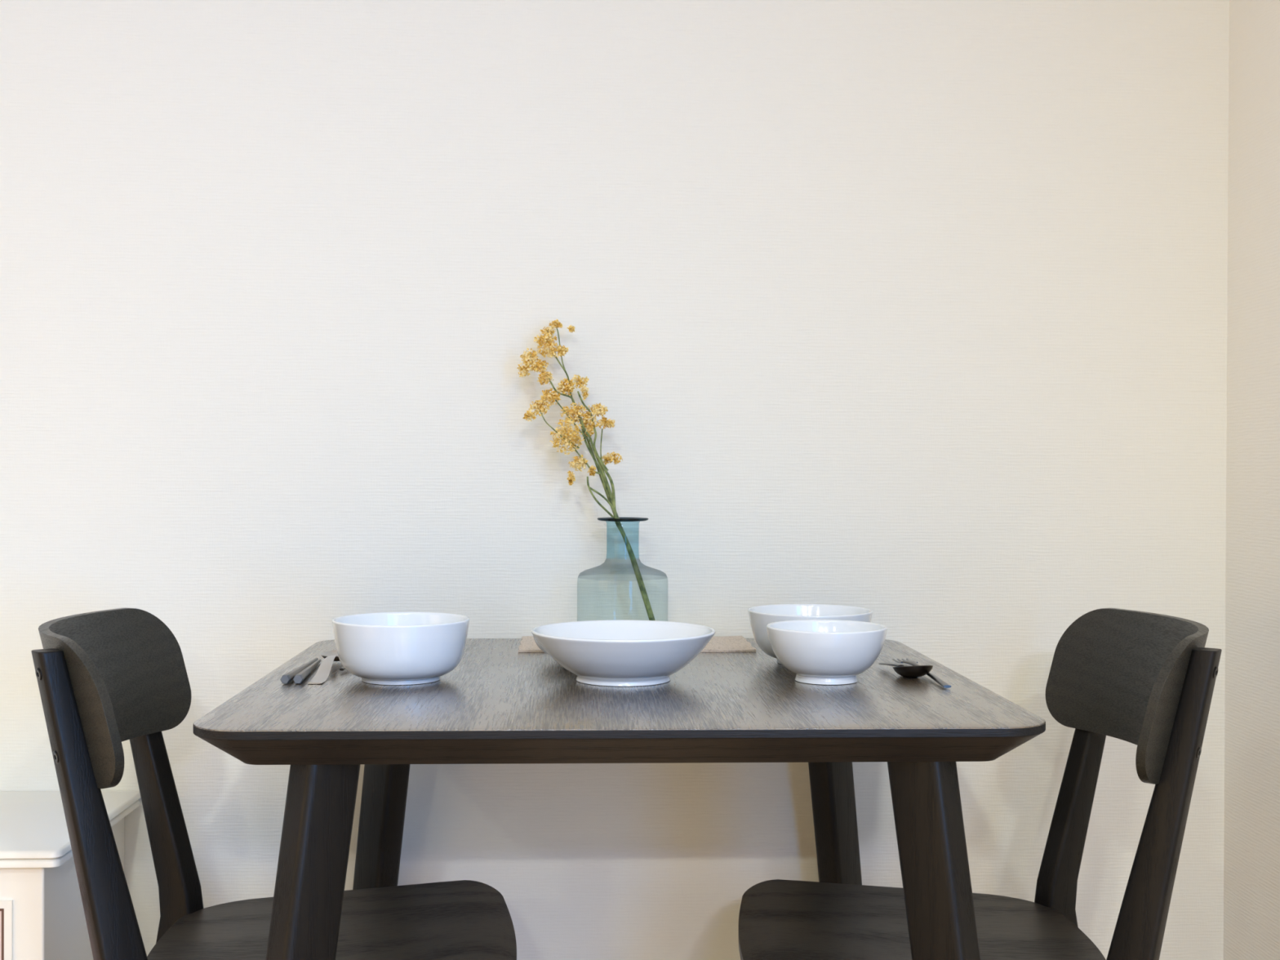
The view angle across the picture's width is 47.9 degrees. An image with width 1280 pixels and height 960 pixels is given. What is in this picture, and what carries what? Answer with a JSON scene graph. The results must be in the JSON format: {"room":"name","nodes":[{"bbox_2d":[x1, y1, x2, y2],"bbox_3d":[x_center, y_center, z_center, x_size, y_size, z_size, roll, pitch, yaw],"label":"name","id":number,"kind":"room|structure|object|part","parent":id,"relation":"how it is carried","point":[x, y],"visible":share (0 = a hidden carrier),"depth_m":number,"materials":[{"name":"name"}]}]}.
{"room":"dining room","nodes":[
{"label":"dining room","id":0,"kind":"room"},
{"bbox_2d":[0,0,1229,959],"bbox_3d":[-1.311,-0.221,2.221,4.671,2.400,0.100,0,0,-2],"label":"wall","id":1,"kind":"structure","parent":0,"point":[913,313],"depth_m":2.23,"materials":[{"name":"white paint"}]},
{"bbox_2d":[1222,0,1279,959],"bbox_3d":[1.108,-0.193,-0.874,0.100,2.400,6.290,0,0,-2],"label":"wall","id":2,"kind":"structure","parent":0,"point":[1251,827],"depth_m":2.18,"materials":[{"name":"beige paint"}]},
{"bbox_3d":[-1.230,1.049,-0.965,4.771,0.100,6.490,0,0,-2],"label":"floor","id":3,"kind":"structure","parent":0,"visible":0},
{"bbox_2d":[0,790,140,959],"bbox_3d":[-1.121,0.727,2.008,0.739,0.507,0.352,0,0,-2],"label":"base cabinet","id":4,"kind":"object","parent":3,"relation":"on","point":[42,915],"visible":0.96,"depth_m":1.91,"materials":[{"name":"white paint"}]},
{"bbox_3d":[-1.103,0.712,1.850,0.556,0.313,0.002,0,0,-2],"label":"panel","id":5,"kind":"part","parent":4,"relation":"part of","materials":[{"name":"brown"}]},
{"bbox_3d":[-1.103,0.712,1.849,0.583,0.340,0.004,0,0,-2],"label":"door","id":6,"kind":"part","parent":4,"relation":"part of","materials":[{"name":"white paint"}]},
{"bbox_3d":[-1.121,0.490,2.008,0.733,0.012,0.349,0,0,-2],"label":"moulding","id":7,"kind":"part","parent":4,"relation":"part of","materials":[{"name":"white paint"}]},
{"bbox_2d":[31,608,516,959],"bbox_3d":[-0.437,0.578,1.778,0.565,0.813,0.443,0,0,-8],"label":"dining chair","id":8,"kind":"object","parent":3,"relation":"on","point":[106,678],"visible":0.96,"depth_m":1.83,"materials":[{"name":"black wood"}]},
{"bbox_3d":[-0.602,0.586,1.577,0.137,0.800,0.049,0,0,-17],"label":"leg","id":9,"kind":"part","parent":8,"relation":"part of","materials":[{"name":"black wood"}]},
{"bbox_3d":[-0.649,0.253,1.746,0.134,0.164,0.443,0,0,-8],"label":"backrest","id":10,"kind":"part","parent":8,"relation":"part of","materials":[{"name":"black wood"}]},
{"bbox_3d":[-0.651,0.583,1.927,0.137,0.800,0.049,0,0,1],"label":"leg","id":11,"kind":"part","parent":8,"relation":"part of","materials":[{"name":"black wood"}]},
{"bbox_3d":[-0.379,0.577,1.786,0.446,0.034,0.410,0,0,-8],"label":"seat","id":12,"kind":"part","parent":8,"relation":"part of","materials":[{"name":"black wood"}]},
{"bbox_2d":[193,638,1045,959],"bbox_3d":[-0.032,0.616,1.831,0.880,0.740,0.822,0,0,-2],"label":"dining table","id":13,"kind":"object","parent":3,"relation":"on","point":[500,704],"visible":0.7,"depth_m":1.50,"materials":[{"name":"black wood"}]},
{"bbox_2d":[280,657,318,684],"bbox_3d":[-0.430,0.239,1.831,0.012,0.010,0.212,0,0,-2],"label":"chopstick","id":14,"kind":"object","parent":13,"relation":"on","point":[286,678],"visible":0.91,"depth_m":1.76,"materials":[{"name":"grey wood"}]},
{"bbox_2d":[293,658,321,684],"bbox_3d":[-0.419,0.239,1.824,0.012,0.010,0.196,0,0,-5],"label":"chopstick","id":15,"kind":"object","parent":13,"relation":"on","point":[299,677],"visible":1,"depth_m":1.76,"materials":[{"name":"grey wood"}]},
{"bbox_3d":[-0.363,0.638,1.473,0.043,0.697,0.167,1,0,43],"label":"leg","id":16,"kind":"part","parent":13,"relation":"part of","materials":[{"name":"black wood"}]},
{"bbox_2d":[307,649,340,684],"bbox_3d":[-0.402,0.236,1.845,0.041,0.017,0.238,0,0,-2],"label":"spoon","id":17,"kind":"object","parent":13,"relation":"on","point":[322,675],"visible":0.78,"depth_m":1.80,"materials":[{"name":"silver metal"}]},
{"bbox_2d":[320,649,340,661],"bbox_3d":[-0.405,0.236,1.929,0.041,0.010,0.070,0,0,-2],"label":"bowl","id":18,"kind":"object","parent":17,"relation":"on","point":[334,652],"depth_m":1.94,"materials":[{"name":"silver metal"}]},
{"bbox_3d":[-0.397,0.634,2.159,0.167,0.697,0.043,1,0,43],"label":"leg","id":19,"kind":"part","parent":13,"relation":"part of","materials":[{"name":"black wood"}]},
{"bbox_2d":[332,612,469,684],"bbox_3d":[-0.293,0.208,1.770,0.167,0.075,0.167,1,0,44],"label":"serving bowl","id":20,"kind":"object","parent":13,"relation":"on","point":[382,648],"visible":1,"depth_m":1.71,"materials":[{"name":"white ceramic"}]},
{"bbox_2d":[533,635,548,654],"bbox_3d":[-0.054,0.227,1.964,0.183,0.036,0.183,0,0,-2],"label":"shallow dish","id":21,"kind":"object","parent":13,"relation":"on","point":[538,644],"visible":0.02,"depth_m":1.94,"materials":[{"name":"white ceramic"}]},
{"bbox_3d":[-0.031,0.274,1.829,0.877,0.034,0.777,0,0,-2],"label":"bevelled frame","id":22,"kind":"part","parent":13,"relation":"part of","materials":[{"name":"black wood"}]},
{"bbox_2d":[531,619,715,686],"bbox_3d":[-0.021,0.215,1.777,0.227,0.062,0.227,0,0,11],"label":"bowl","id":23,"kind":"object","parent":13,"relation":"on","point":[609,652],"visible":1,"depth_m":1.72,"materials":[{"name":"white ceramic"}]},
{"bbox_2d":[518,635,755,652],"bbox_3d":[-0.007,0.242,2.133,0.341,0.003,0.174,0,0,-2],"label":"placemat","id":24,"kind":"object","parent":13,"relation":"on","point":[729,643],"visible":0.3,"depth_m":2.10,"materials":[{"name":"fabric"}]},
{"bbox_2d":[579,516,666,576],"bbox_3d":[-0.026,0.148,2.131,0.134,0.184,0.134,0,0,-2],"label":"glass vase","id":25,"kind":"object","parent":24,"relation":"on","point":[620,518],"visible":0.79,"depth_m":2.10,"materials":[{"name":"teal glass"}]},
{"bbox_2d":[517,319,655,620],"bbox_3d":[-0.080,-0.014,2.149,0.207,0.458,0.081,0,0,-2],"label":"flower sprig","id":26,"kind":"object","parent":25,"relation":"in","point":[528,359],"visible":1,"depth_m":2.14,"materials":[{"name":"yellow plant"}]},
{"bbox_3d":[-0.120,-0.075,2.127,0.062,0.058,0.008,0,0,12],"label":"stem","id":27,"kind":"part","parent":26,"relation":"part of","materials":[{"name":"plant"}]},
{"bbox_3d":[-0.118,-0.194,2.172,0.024,0.081,0.004,0,0,29],"label":"stem","id":28,"kind":"part","parent":26,"relation":"part of","materials":[{"name":"plant"}]},
{"bbox_3d":[-0.100,-0.088,2.143,0.054,0.064,0.007,0,0,9],"label":"stem","id":29,"kind":"part","parent":26,"relation":"part of","materials":[{"name":"plant"}]},
{"bbox_3d":[-0.086,-0.048,2.140,0.113,0.220,0.032,0,0,-2],"label":"stem","id":30,"kind":"part","parent":26,"relation":"part of","materials":[{"name":"green plant"}]},
{"bbox_3d":[-0.085,-0.082,2.152,0.105,0.281,0.050,0,0,-2],"label":"stem","id":31,"kind":"part","parent":26,"relation":"part of","materials":[{"name":"green plant"}]},
{"bbox_3d":[-0.082,-0.033,2.126,0.047,0.049,0.006,0,0,3],"label":"stem","id":32,"kind":"part","parent":26,"relation":"part of","materials":[{"name":"green plant"}]},
{"bbox_3d":[-0.059,0.025,2.119,0.041,0.061,0.010,0,0,9],"label":"stem","id":33,"kind":"part","parent":26,"relation":"part of","materials":[{"name":"green plant"}]},
{"bbox_3d":[-0.055,0.032,2.121,0.041,0.043,0.004,0,0,0],"label":"stem","id":34,"kind":"part","parent":26,"relation":"part of","materials":[{"name":"green plant"}]},
{"bbox_3d":[-0.053,-0.045,2.138,0.012,0.063,0.027,0,0,-2],"label":"stem","id":35,"kind":"part","parent":26,"relation":"part of","materials":[{"name":"green plant"}]},
{"bbox_3d":[-0.037,0.039,2.143,0.115,0.344,0.050,0,0,-2],"label":"stem","id":36,"kind":"part","parent":26,"relation":"part of","materials":[{"name":"green plant"}]},
{"bbox_3d":[-0.033,0.060,2.136,0.116,0.311,0.026,0,0,-2],"label":"stem","id":37,"kind":"part","parent":26,"relation":"part of","materials":[{"name":"green plant"}]},
{"bbox_2d":[747,604,872,663],"bbox_3d":[0.229,0.210,1.941,0.168,0.072,0.168,0,0,-42],"label":"serving bowl","id":38,"kind":"object","parent":13,"relation":"on","point":[760,616],"visible":0.42,"depth_m":1.93,"materials":[{"name":"white ceramic"}]},
{"bbox_2d":[766,619,887,684],"bbox_3d":[0.230,0.213,1.776,0.148,0.068,0.148,0,0,-23],"label":"rice bowl","id":39,"kind":"object","parent":13,"relation":"on","point":[820,651],"visible":1,"depth_m":1.73,"materials":[{"name":"white ceramic"}]},
{"bbox_3d":[0.305,0.637,2.189,0.043,0.697,0.167,1,0,43],"label":"leg","id":40,"kind":"part","parent":13,"relation":"part of","materials":[{"name":"black wood"}]},
{"bbox_2d":[879,662,933,677],"bbox_3d":[0.340,0.239,1.835,0.050,0.020,0.112,0,0,-2],"label":"spoon","id":41,"kind":"object","parent":13,"relation":"on","point":[916,671],"visible":1,"depth_m":1.79,"materials":[{"name":"grey metal"}]},
{"bbox_3d":[0.325,0.238,1.857,0.016,0.009,0.065,0,0,-8],"label":"handle","id":42,"kind":"part","parent":41,"relation":"part of","materials":[{"name":"grey metal"}]},
{"bbox_2d":[893,665,933,677],"bbox_3d":[0.343,0.239,1.809,0.047,0.020,0.060,0,0,-2],"label":"bowl","id":43,"kind":"object","parent":41,"relation":"on","point":[916,671],"depth_m":1.79,"materials":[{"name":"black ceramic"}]},
{"bbox_2d":[892,658,951,688],"bbox_3d":[0.358,0.242,1.831,0.023,0.008,0.241,0,0,-2],"label":"fork","id":44,"kind":"object","parent":13,"relation":"on","point":[944,684],"visible":0.8,"depth_m":1.79,"materials":[{"name":"grey metal"}]},
{"bbox_3d":[0.334,0.641,1.503,0.167,0.697,0.043,1,0,43],"label":"leg","id":45,"kind":"part","parent":13,"relation":"part of","materials":[{"name":"black wood"}]},
{"bbox_2d":[737,608,1222,959],"bbox_3d":[0.407,0.581,1.807,0.565,0.813,0.443,0,0,3],"label":"dining chair","id":46,"kind":"object","parent":3,"relation":"on","point":[1145,680],"visible":0.96,"depth_m":1.85,"materials":[{"name":"black wood"}]},
{"bbox_3d":[0.348,0.579,1.809,0.446,0.034,0.410,0,0,3],"label":"seat","id":47,"kind":"part","parent":46,"relation":"part of","materials":[{"name":"black wood"}]},
{"bbox_3d":[0.606,0.588,1.975,0.137,0.800,0.049,0,0,-7],"label":"leg","id":48,"kind":"part","parent":46,"relation":"part of","materials":[{"name":"black wood"}]},
{"bbox_3d":[0.623,0.258,1.795,0.134,0.164,0.443,0,0,3],"label":"backrest","id":49,"kind":"part","parent":46,"relation":"part of","materials":[{"name":"black wood"}]},
{"bbox_3d":[0.590,0.590,1.621,0.137,0.800,0.049,0,0,12],"label":"leg","id":50,"kind":"part","parent":46,"relation":"part of","materials":[{"name":"black wood"}]}
]}

